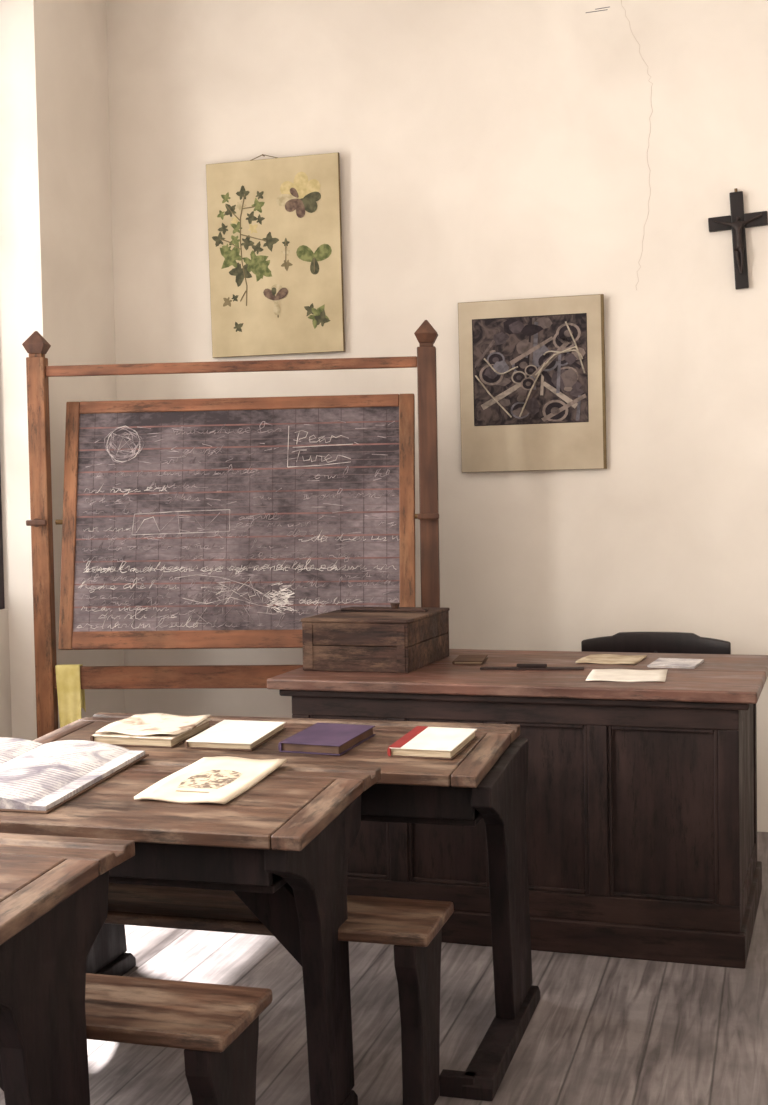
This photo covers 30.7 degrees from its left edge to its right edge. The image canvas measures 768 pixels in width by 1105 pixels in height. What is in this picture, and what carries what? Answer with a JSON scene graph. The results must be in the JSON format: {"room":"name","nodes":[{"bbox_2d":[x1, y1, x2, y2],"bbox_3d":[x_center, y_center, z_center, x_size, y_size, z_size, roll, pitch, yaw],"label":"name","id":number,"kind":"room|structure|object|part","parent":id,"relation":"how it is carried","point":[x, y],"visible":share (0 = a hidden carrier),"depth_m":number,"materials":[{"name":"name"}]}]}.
{"room":"classroom","nodes":[
{"label":"classroom","id":0,"kind":"room"},
{"bbox_2d":[0,0,124,740],"bbox_3d":[-2.505,-0.601,2.584,0.370,3.900,8.050,0,3,16],"label":"wall","id":1,"kind":"structure","parent":0,"point":[57,282],"depth_m":5.87,"materials":[{"name":"paint"}]},
{"bbox_2d":[0,469,4,608],"bbox_3d":[-1.654,-1.036,5.802,0.065,2.550,0.060,0,3,16],"label":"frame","id":2,"kind":"object","parent":1,"relation":"attached to","point":[2,602],"visible":1,"depth_m":5.86,"materials":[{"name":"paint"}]},
{"bbox_2d":[0,832,767,1104],"bbox_3d":[0.560,1.391,1.810,6.730,0.120,8.450,0,3,16],"label":"floor","id":3,"kind":"structure","parent":0,"point":[601,1030],"depth_m":3.68,"materials":[{"name":"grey wood"}]},
{"bbox_2d":[0,833,134,1104],"bbox_3d":[-1.197,0.951,2.419,1.280,0.768,0.870,0,3,16],"label":"table","id":4,"kind":"object","parent":3,"relation":"on","point":[54,889],"visible":1,"depth_m":2.43,"materials":[{"name":"brown wood"}]},
{"bbox_3d":[-0.604,0.932,2.405,0.050,0.685,0.519,0,3,16],"label":"panel","id":5,"kind":"part","parent":4,"relation":"part of","materials":[{"name":"brown wood"}]},
{"bbox_3d":[-1.104,0.565,2.752,1.280,0.030,0.141,0,3,16],"label":"pen rail","id":6,"kind":"part","parent":4,"relation":"part of","materials":[{"name":"brown wood"}]},
{"bbox_2d":[0,758,380,1104],"bbox_3d":[-0.734,0.913,3.076,1.280,0.768,0.870,0,3,16],"label":"table","id":7,"kind":"object","parent":3,"relation":"on","point":[283,845],"visible":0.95,"depth_m":2.91,"materials":[{"name":"brown wood"}]},
{"bbox_2d":[0,738,148,813],"bbox_3d":[-0.921,0.512,3.286,0.570,0.064,0.499,0,3,16],"label":"book","id":8,"kind":"object","parent":7,"relation":"on","point":[36,777],"visible":1,"depth_m":3.25,"materials":[{"name":"white paper"}]},
{"bbox_3d":[-0.843,0.877,2.788,1.230,0.030,0.260,0,3,16],"label":"bench seat","id":9,"kind":"part","parent":7,"relation":"part of","materials":[{"name":"brown wood"}]},
{"bbox_2d":[109,874,286,893],"bbox_3d":[-0.702,0.681,3.212,1.110,0.017,0.420,0,3,16],"label":"shelf","id":10,"kind":"object","parent":7,"relation":"attached to","point":[277,881],"depth_m":2.90,"materials":[{"name":"brown wood"}]},
{"bbox_2d":[134,756,286,803],"bbox_3d":[-0.388,0.515,3.186,0.215,0.033,0.360,0,3,18],"label":"sheet","id":11,"kind":"object","parent":7,"relation":"on","point":[221,779],"visible":1,"depth_m":3.16,"materials":[{"name":"paper"}]},
{"bbox_3d":[-0.641,0.527,3.410,1.280,0.030,0.141,0,3,16],"label":"pen rail","id":12,"kind":"part","parent":7,"relation":"part of","materials":[{"name":"brown wood"}]},
{"bbox_3d":[-0.141,0.894,3.062,0.050,0.685,0.519,0,3,16],"label":"panel","id":13,"kind":"part","parent":7,"relation":"part of","materials":[{"name":"brown wood"}]},
{"bbox_2d":[22,320,439,737],"bbox_3d":[-0.591,0.146,5.540,1.639,2.075,0.560,-1,3,5],"label":"stand","id":14,"kind":"object","parent":3,"relation":"on","point":[38,371],"visible":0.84,"depth_m":5.54,"materials":[{"name":"brown wood"}]},
{"bbox_3d":[-1.362,0.179,5.608,0.072,1.910,0.060,-1,3,5],"label":"post","id":15,"kind":"part","parent":14,"relation":"part of","materials":[{"name":"brown wood"}]},
{"bbox_2d":[55,664,85,727],"bbox_3d":[-1.256,0.625,5.619,0.107,0.350,0.087,-1,3,5],"label":"cloth","id":16,"kind":"object","parent":14,"relation":"hanging from","point":[71,698],"visible":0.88,"depth_m":5.59,"materials":[{"name":"yellow fabric"}]},
{"bbox_3d":[-0.584,0.493,5.555,1.478,0.090,0.028,-1,3,5],"label":"rail","id":17,"kind":"part","parent":14,"relation":"part of","materials":[{"name":"brown wood"}]},
{"bbox_3d":[-0.606,-0.730,5.501,1.478,0.042,0.032,-1,3,5],"label":"rail","id":18,"kind":"part","parent":14,"relation":"part of","materials":[{"name":"brown wood"}]},
{"bbox_2d":[55,394,417,649],"bbox_3d":[-0.588,-0.121,5.527,1.448,1.000,0.034,-1,-8,5],"label":"blackboard","id":19,"kind":"object","parent":14,"relation":"attached to","point":[208,523],"depth_m":5.52,"materials":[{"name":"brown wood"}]},
{"bbox_3d":[0.182,0.157,5.473,0.072,1.910,0.060,-1,3,5],"label":"post","id":20,"kind":"part","parent":14,"relation":"part of","materials":[{"name":"brown wood"}]},
{"bbox_2d":[33,712,539,1104],"bbox_3d":[-0.330,0.881,3.628,1.326,0.768,0.875,0,3,16],"label":"table","id":21,"kind":"object","parent":3,"relation":"on","point":[487,780],"visible":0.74,"depth_m":3.42,"materials":[{"name":"brown wood"}]},
{"bbox_3d":[-0.873,0.868,3.941,0.050,0.685,0.529,0,3,16],"label":"panel","id":22,"kind":"part","parent":21,"relation":"part of","materials":[{"name":"brown wood"}]},
{"bbox_2d":[90,718,210,747],"bbox_3d":[-0.633,0.489,3.827,0.244,0.040,0.241,0,3,19],"label":"book","id":23,"kind":"object","parent":21,"relation":"on","point":[113,738],"visible":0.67,"depth_m":3.73,"materials":[{"name":"beige paper"}]},
{"bbox_2d":[95,713,210,735],"bbox_3d":[-0.627,0.469,3.825,0.235,0.024,0.230,0,3,17],"label":"paper sheet","id":24,"kind":"object","parent":23,"relation":"on","point":[149,723],"visible":1,"depth_m":3.83,"materials":[{"name":"beige paper"}]},
{"bbox_2d":[185,720,285,750],"bbox_3d":[-0.397,0.490,3.765,0.189,0.035,0.251,0,3,17],"label":"book","id":25,"kind":"object","parent":21,"relation":"on","point":[242,735],"visible":1,"depth_m":3.72,"materials":[{"name":"paper"}]},
{"bbox_3d":[-0.461,0.845,3.344,1.230,0.030,0.260,0,3,16],"label":"bench seat","id":26,"kind":"part","parent":21,"relation":"part of","materials":[{"name":"brown wood"}]},
{"bbox_3d":[-0.259,0.495,3.966,1.280,0.030,0.141,0,3,16],"label":"pen rail","id":27,"kind":"part","parent":21,"relation":"part of","materials":[{"name":"brown wood"}]},
{"bbox_2d":[278,723,375,755],"bbox_3d":[-0.147,0.488,3.673,0.174,0.040,0.231,0,3,23],"label":"book","id":28,"kind":"object","parent":21,"relation":"on","point":[319,738],"visible":1,"depth_m":3.62,"materials":[{"name":"purple paper"}]},
{"bbox_2d":[361,810,481,825],"bbox_3d":[-0.287,0.650,3.758,1.178,0.017,0.420,0,3,16],"label":"shelf","id":29,"kind":"object","parent":21,"relation":"attached to","point":[477,816],"depth_m":3.43,"materials":[{"name":"brown wood"}]},
{"bbox_2d":[387,726,476,759],"bbox_3d":[0.127,0.487,3.595,0.169,0.039,0.236,0,3,19],"label":"books","id":30,"kind":"object","parent":21,"relation":"on","point":[421,741],"visible":1,"depth_m":3.54,"materials":[{"name":"paper"}]},
{"bbox_3d":[0.308,0.862,3.604,0.050,0.685,0.529,0,3,16],"label":"panel","id":31,"kind":"part","parent":21,"relation":"part of","materials":[{"name":"brown wood"}]},
{"bbox_2d":[267,649,767,968],"bbox_3d":[0.496,0.791,4.714,1.530,0.820,0.910,0,3,18],"label":"desk","id":32,"kind":"object","parent":3,"relation":"on","point":[641,797],"visible":0.77,"depth_m":4.25,"materials":[{"name":"brown wood"}]},
{"bbox_3d":[-0.112,0.529,4.478,0.241,0.012,0.014,0,3,18],"label":"panel mould","id":33,"kind":"part","parent":32,"relation":"part of","materials":[{"name":"brown wood"}]},
{"bbox_3d":[-0.103,1.036,4.501,0.241,0.012,0.014,0,3,18],"label":"panel mould","id":34,"kind":"part","parent":32,"relation":"part of","materials":[{"name":"brown wood"}]},
{"bbox_2d":[301,603,449,672],"bbox_3d":[-0.020,0.282,4.850,0.381,0.202,0.489,0,3,19],"label":"wooden box","id":35,"kind":"object","parent":32,"relation":"on","point":[393,639],"visible":1,"depth_m":4.65,"materials":[{"name":"brown wood"}]},
{"bbox_3d":[-0.021,0.215,4.847,0.381,0.012,0.489,0,3,19],"label":"lid","id":36,"kind":"part","parent":35,"relation":"part of","materials":[{"name":"brown wood"}]},
{"bbox_3d":[0.039,0.187,4.899,0.033,0.018,0.033,0,3,19],"label":"lid knob","id":37,"kind":"part","parent":35,"relation":"part of","materials":[{"name":"brown wood"}]},
{"bbox_3d":[0.013,0.782,4.450,0.012,0.520,0.014,0,3,18],"label":"panel mould","id":38,"kind":"part","parent":32,"relation":"part of","materials":[{"name":"brown wood"}]},
{"bbox_3d":[0.081,0.782,4.427,0.012,0.520,0.014,0,3,18],"label":"panel mould","id":39,"kind":"part","parent":32,"relation":"part of","materials":[{"name":"brown wood"}]},
{"bbox_3d":[0.197,0.528,4.376,0.241,0.012,0.014,0,3,18],"label":"panel mould","id":40,"kind":"part","parent":32,"relation":"part of","materials":[{"name":"brown wood"}]},
{"bbox_3d":[0.206,1.035,4.399,0.241,0.012,0.014,0,3,18],"label":"panel mould","id":41,"kind":"part","parent":32,"relation":"part of","materials":[{"name":"brown wood"}]},
{"bbox_2d":[452,655,487,664],"bbox_3d":[0.299,0.372,4.857,0.104,0.012,0.180,-1,3,10],"label":"book","id":42,"kind":"object","parent":32,"relation":"on","point":[461,659],"visible":1,"depth_m":4.81,"materials":[{"name":"brown paper"}]},
{"bbox_3d":[0.321,0.781,4.348,0.012,0.520,0.014,0,3,18],"label":"panel mould","id":43,"kind":"part","parent":32,"relation":"part of","materials":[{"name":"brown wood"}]},
{"bbox_3d":[0.495,0.428,4.699,1.470,0.023,0.875,0,3,18],"label":"moulding","id":44,"kind":"part","parent":32,"relation":"part of","materials":[{"name":"brown wood"}]},
{"bbox_3d":[0.371,0.490,4.316,1.405,0.062,0.025,0,3,18],"label":"rail","id":45,"kind":"part","parent":32,"relation":"part of","materials":[{"name":"brown wood"}]},
{"bbox_3d":[0.381,0.789,4.340,1.365,0.662,0.012,0,3,18],"label":"panel","id":46,"kind":"part","parent":32,"relation":"part of","materials":[{"name":"brown wood"}]},
{"bbox_2d":[480,664,583,669],"bbox_3d":[0.488,0.376,4.617,0.340,0.018,0.040,-1,3,10],"label":"ruler","id":47,"kind":"object","parent":32,"relation":"on","point":[519,666],"visible":1,"depth_m":4.61,"materials":[{"name":"brown wood"}]},
{"bbox_3d":[0.488,0.382,4.617,0.340,0.006,0.040,-1,3,10],"label":"ruler blade","id":48,"kind":"part","parent":47,"relation":"part of","materials":[{"name":"brown wood"}]},
{"bbox_3d":[0.382,1.080,4.342,1.405,0.080,0.025,0,3,18],"label":"rail","id":49,"kind":"part","parent":32,"relation":"part of","materials":[{"name":"brown wood"}]},
{"bbox_3d":[0.498,0.527,4.276,0.226,0.012,0.014,0,3,18],"label":"panel mould","id":50,"kind":"part","parent":32,"relation":"part of","materials":[{"name":"brown wood"}]},
{"bbox_3d":[0.507,1.034,4.299,0.226,0.012,0.014,0,3,18],"label":"panel mould","id":51,"kind":"part","parent":32,"relation":"part of","materials":[{"name":"brown wood"}]},
{"bbox_3d":[0.616,0.780,4.250,0.012,0.520,0.014,0,3,18],"label":"panel mould","id":52,"kind":"part","parent":32,"relation":"part of","materials":[{"name":"brown wood"}]},
{"bbox_3d":[0.684,0.780,4.227,0.012,0.520,0.014,0,3,18],"label":"panel mould","id":53,"kind":"part","parent":32,"relation":"part of","materials":[{"name":"brown wood"}]},
{"bbox_2d":[575,654,646,663],"bbox_3d":[0.783,0.367,4.813,0.200,0.008,0.220,0,3,22],"label":"sheet","id":54,"kind":"object","parent":32,"relation":"on","point":[592,658],"visible":1,"depth_m":4.80,"materials":[{"name":"beige paper"}]},
{"bbox_2d":[585,669,667,681],"bbox_3d":[0.767,0.387,4.412,0.240,0.005,0.270,0,3,13],"label":"sheet","id":55,"kind":"object","parent":32,"relation":"on","point":[620,675],"visible":1,"depth_m":4.41,"materials":[{"name":"white paper"}]},
{"bbox_3d":[0.828,0.526,4.167,0.301,0.012,0.014,0,3,18],"label":"panel mould","id":56,"kind":"part","parent":32,"relation":"part of","materials":[{"name":"brown wood"}]},
{"bbox_3d":[0.837,1.033,4.189,0.301,0.012,0.014,0,3,18],"label":"panel mould","id":57,"kind":"part","parent":32,"relation":"part of","materials":[{"name":"brown wood"}]},
{"bbox_2d":[647,658,703,668],"bbox_3d":[0.975,0.370,4.675,0.154,0.008,0.200,0,3,22],"label":"notebook","id":58,"kind":"object","parent":32,"relation":"on","point":[660,662],"visible":1,"depth_m":4.64,"materials":[{"name":"white paper"}]},
{"bbox_3d":[0.981,0.779,4.129,0.012,0.520,0.014,0,3,18],"label":"panel mould","id":59,"kind":"part","parent":32,"relation":"part of","materials":[{"name":"brown wood"}]},
{"bbox_3d":[1.156,0.468,4.490,0.025,0.062,0.670,0,3,18],"label":"rail","id":60,"kind":"part","parent":32,"relation":"part of","materials":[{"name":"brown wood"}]},
{"bbox_3d":[1.162,0.768,4.506,0.013,0.662,0.805,0,3,18],"label":"panel","id":61,"kind":"part","parent":32,"relation":"part of","materials":[{"name":"brown wood"}]},
{"bbox_3d":[1.167,1.058,4.516,0.025,0.080,0.670,0,3,18],"label":"rail","id":62,"kind":"part","parent":32,"relation":"part of","materials":[{"name":"brown wood"}]},
{"bbox_2d":[581,632,730,653],"bbox_3d":[1.034,0.744,5.394,0.580,0.836,0.458,0,3,16],"label":"chair","id":63,"kind":"object","parent":3,"relation":"on","point":[636,642],"visible":0.32,"depth_m":5.56,"materials":[{"name":"brown wood"}]},
{"bbox_2d":[106,0,767,831],"bbox_3d":[1.654,-0.815,5.681,6.730,3.900,0.201,0,3,16],"label":"wall","id":64,"kind":"structure","parent":0,"point":[489,150],"depth_m":5.88,"materials":[{"name":"paint"}]},
{"bbox_2d":[206,152,344,357],"bbox_3d":[-0.477,-1.306,6.138,0.617,0.874,0.035,-1,4,16],"label":"chart","id":65,"kind":"object","parent":64,"relation":"attached to","point":[275,228],"visible":1,"depth_m":6.12,"materials":[{"name":"paper"}]},
{"bbox_2d":[458,294,606,472],"bbox_3d":[0.616,-0.700,5.849,0.613,0.717,0.027,-1,3,16],"label":"chart","id":66,"kind":"object","parent":64,"relation":"attached to","point":[532,370],"visible":1,"depth_m":5.84,"materials":[{"name":"paper"}]},
{"bbox_3d":[0.449,-0.758,5.889,0.059,0.060,0.001,-1,3,16],"label":"plate","id":67,"kind":"part","parent":66,"relation":"part of","materials":[{"name":"paper"}]},
{"bbox_3d":[0.485,-0.897,5.870,0.056,0.053,0.001,-1,3,16],"label":"plate","id":68,"kind":"part","parent":66,"relation":"part of","materials":[{"name":"paper"}]},
{"bbox_3d":[0.491,-0.776,5.874,0.069,0.063,0.001,-1,3,16],"label":"plate","id":69,"kind":"part","parent":66,"relation":"part of","materials":[{"name":"grey paper"}]},
{"bbox_3d":[0.496,-0.716,5.880,0.078,0.037,0.001,-1,3,16],"label":"plate","id":70,"kind":"part","parent":66,"relation":"part of","materials":[{"name":"paper"}]},
{"bbox_3d":[0.506,-0.900,5.862,0.040,0.031,0.001,-1,4,16],"label":"plate","id":71,"kind":"part","parent":66,"relation":"part of","materials":[{"name":"paper"}]},
{"bbox_3d":[0.507,-0.630,5.879,0.049,0.032,0.001,-1,3,16],"label":"plate","id":72,"kind":"part","parent":66,"relation":"part of","materials":[{"name":"paper"}]},
{"bbox_3d":[0.536,-0.944,5.853,0.074,0.064,0.001,-1,4,16],"label":"plate","id":73,"kind":"part","parent":66,"relation":"part of","materials":[{"name":"grey paper"}]},
{"bbox_3d":[0.554,-0.942,5.846,0.066,0.052,0.001,-1,4,16],"label":"plate","id":74,"kind":"part","parent":66,"relation":"part of","materials":[{"name":"paper"}]},
{"bbox_3d":[0.570,-0.587,5.865,0.068,0.036,0.001,-1,3,16],"label":"plate","id":75,"kind":"part","parent":66,"relation":"part of","materials":[{"name":"paper"}]},
{"bbox_3d":[0.573,-0.646,5.861,0.031,0.034,0.001,-1,4,16],"label":"plate","id":76,"kind":"part","parent":66,"relation":"part of","materials":[{"name":"brown paper"}]},
{"bbox_3d":[0.577,-0.672,5.858,0.044,0.045,0.001,-1,3,16],"label":"plate","id":77,"kind":"part","parent":66,"relation":"part of","materials":[{"name":"paper"}]},
{"bbox_3d":[0.589,-0.860,5.841,0.073,0.060,0.001,-1,3,16],"label":"plate","id":78,"kind":"part","parent":66,"relation":"part of","materials":[{"name":"paper"}]},
{"bbox_2d":[472,313,588,425],"bbox_3d":[0.609,-0.761,5.846,0.485,0.451,0.010,0,3,16],"label":"picture","id":79,"kind":"object","parent":66,"relation":"attached to","point":[529,369],"depth_m":5.84},
{"bbox_3d":[0.617,-0.926,5.829,0.097,0.052,0.001,-1,3,16],"label":"plate","id":80,"kind":"part","parent":66,"relation":"part of","materials":[{"name":"paper"}]},
{"bbox_3d":[0.618,-0.612,5.850,0.063,0.074,0.001,-1,3,16],"label":"plate","id":81,"kind":"part","parent":66,"relation":"part of","materials":[{"name":"paper"}]},
{"bbox_3d":[0.657,-0.819,5.826,0.081,0.093,0.001,-1,3,16],"label":"plate","id":82,"kind":"part","parent":66,"relation":"part of","materials":[{"name":"grey paper"}]},
{"bbox_3d":[0.661,-0.950,5.817,0.080,0.055,0.001,-1,3,16],"label":"plate","id":83,"kind":"part","parent":66,"relation":"part of","materials":[{"name":"paper"}]},
{"bbox_3d":[0.708,-0.818,5.810,0.083,0.055,0.001,-1,3,16],"label":"plate","id":84,"kind":"part","parent":66,"relation":"part of","materials":[{"name":"beige paper"}]},
{"bbox_3d":[0.739,-0.723,5.808,0.090,0.076,0.002,-1,4,16],"label":"plate","id":85,"kind":"part","parent":66,"relation":"part of","materials":[{"name":"grey paper"}]},
{"bbox_3d":[0.766,-0.724,5.799,0.073,0.079,0.001,-1,3,16],"label":"plate","id":86,"kind":"part","parent":66,"relation":"part of","materials":[{"name":"paper"}]},
{"bbox_3d":[0.772,-0.801,5.793,0.054,0.051,0.001,-1,3,16],"label":"plate","id":87,"kind":"part","parent":66,"relation":"part of","materials":[{"name":"paper"}]},
{"label":"plate","id":88,"kind":"part","parent":66,"relation":"part of","materials":[{"name":"paper"}]},
{"bbox_3d":[0.799,-0.662,5.796,0.060,0.044,0.001,-1,3,16],"label":"plate","id":89,"kind":"part","parent":66,"relation":"part of","materials":[{"name":"paper"}]},
{"bbox_3d":[0.802,-0.821,5.785,0.061,0.056,0.001,-1,3,16],"label":"plate","id":90,"kind":"part","parent":66,"relation":"part of","materials":[{"name":"beige paper"}]},
{"bbox_2d":[708,188,767,289],"bbox_3d":[1.414,-1.256,5.594,0.232,0.400,0.054,0,3,16],"label":"crucifix","id":91,"kind":"object","parent":64,"relation":"attached to","point":[737,221],"visible":1,"depth_m":5.59,"materials":[{"name":"brown wood"}]}
]}

